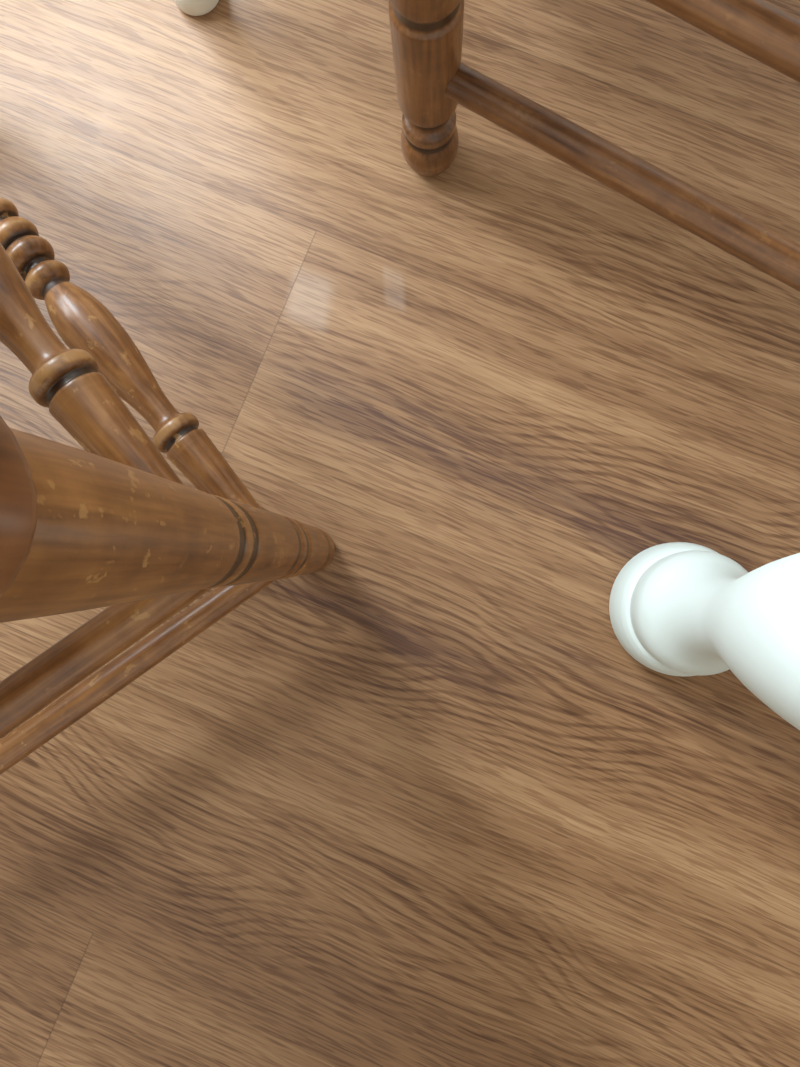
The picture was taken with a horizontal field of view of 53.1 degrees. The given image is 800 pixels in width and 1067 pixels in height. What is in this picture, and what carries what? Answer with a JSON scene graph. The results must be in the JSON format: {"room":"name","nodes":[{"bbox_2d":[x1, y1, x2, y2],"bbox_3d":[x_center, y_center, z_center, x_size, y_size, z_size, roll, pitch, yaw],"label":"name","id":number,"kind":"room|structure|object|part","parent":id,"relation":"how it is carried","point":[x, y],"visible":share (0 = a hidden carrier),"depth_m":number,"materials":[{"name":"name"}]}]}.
{"room":"dining room","nodes":[
{"label":"dining room","id":0,"kind":"room"},
{"bbox_2d":[0,0,799,1066],"bbox_3d":[0.488,0.100,0.573,8.597,0.001,4.625,23,89,3],"label":"floor","id":1,"kind":"structure","parent":0,"point":[417,798],"depth_m":0.60,"materials":[{"name":"wood"}]},
{"bbox_2d":[0,198,334,774],"bbox_3d":[-0.408,-0.031,0.161,0.503,0.922,0.509,-41,87,1],"label":"dining chair","id":2,"kind":"object","parent":1,"relation":"on","point":[111,523],"visible":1,"depth_m":0.32,"materials":[{"name":"brown wood"}]},
{"bbox_3d":[-0.382,-0.055,0.146,0.432,0.029,0.509,-41,87,1],"label":"seat","id":3,"kind":"part","parent":2,"relation":"part of","materials":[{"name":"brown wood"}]},
{"bbox_3d":[-0.077,0.005,0.371,0.042,0.466,0.042,0,88,3],"label":"leg","id":4,"kind":"part","parent":2,"relation":"part of","materials":[{"name":"brown wood"}]},
{"bbox_2d":[174,0,218,15],"bbox_3d":[-0.082,-0.564,0.408,0.270,0.430,0.270,-13,88,2],"label":"stool","id":5,"kind":"object","parent":1,"relation":"on","point":[191,7],"visible":1,"depth_m":0.61,"materials":[{"name":"beige paint"}]},
{"bbox_2d":[388,0,799,291],"bbox_3d":[0.314,-0.372,0.136,0.525,0.922,0.494,30,90,3],"label":"dining chair","id":6,"kind":"object","parent":1,"relation":"on","point":[431,77],"visible":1,"depth_m":0.48,"materials":[{"name":"brown wood"}]},
{"bbox_3d":[0.011,-0.294,0.377,0.042,0.466,0.042,0,88,3],"label":"leg","id":7,"kind":"part","parent":6,"relation":"part of","materials":[{"name":"brown wood"}]},
{"bbox_2d":[609,542,799,729],"bbox_3d":[0.618,0.615,0.182,1.371,0.735,0.841,23,89,3],"label":"dining table","id":8,"kind":"object","parent":1,"relation":"on","point":[683,609],"visible":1,"depth_m":0.46,"materials":[{"name":"white paint"}]}
]}

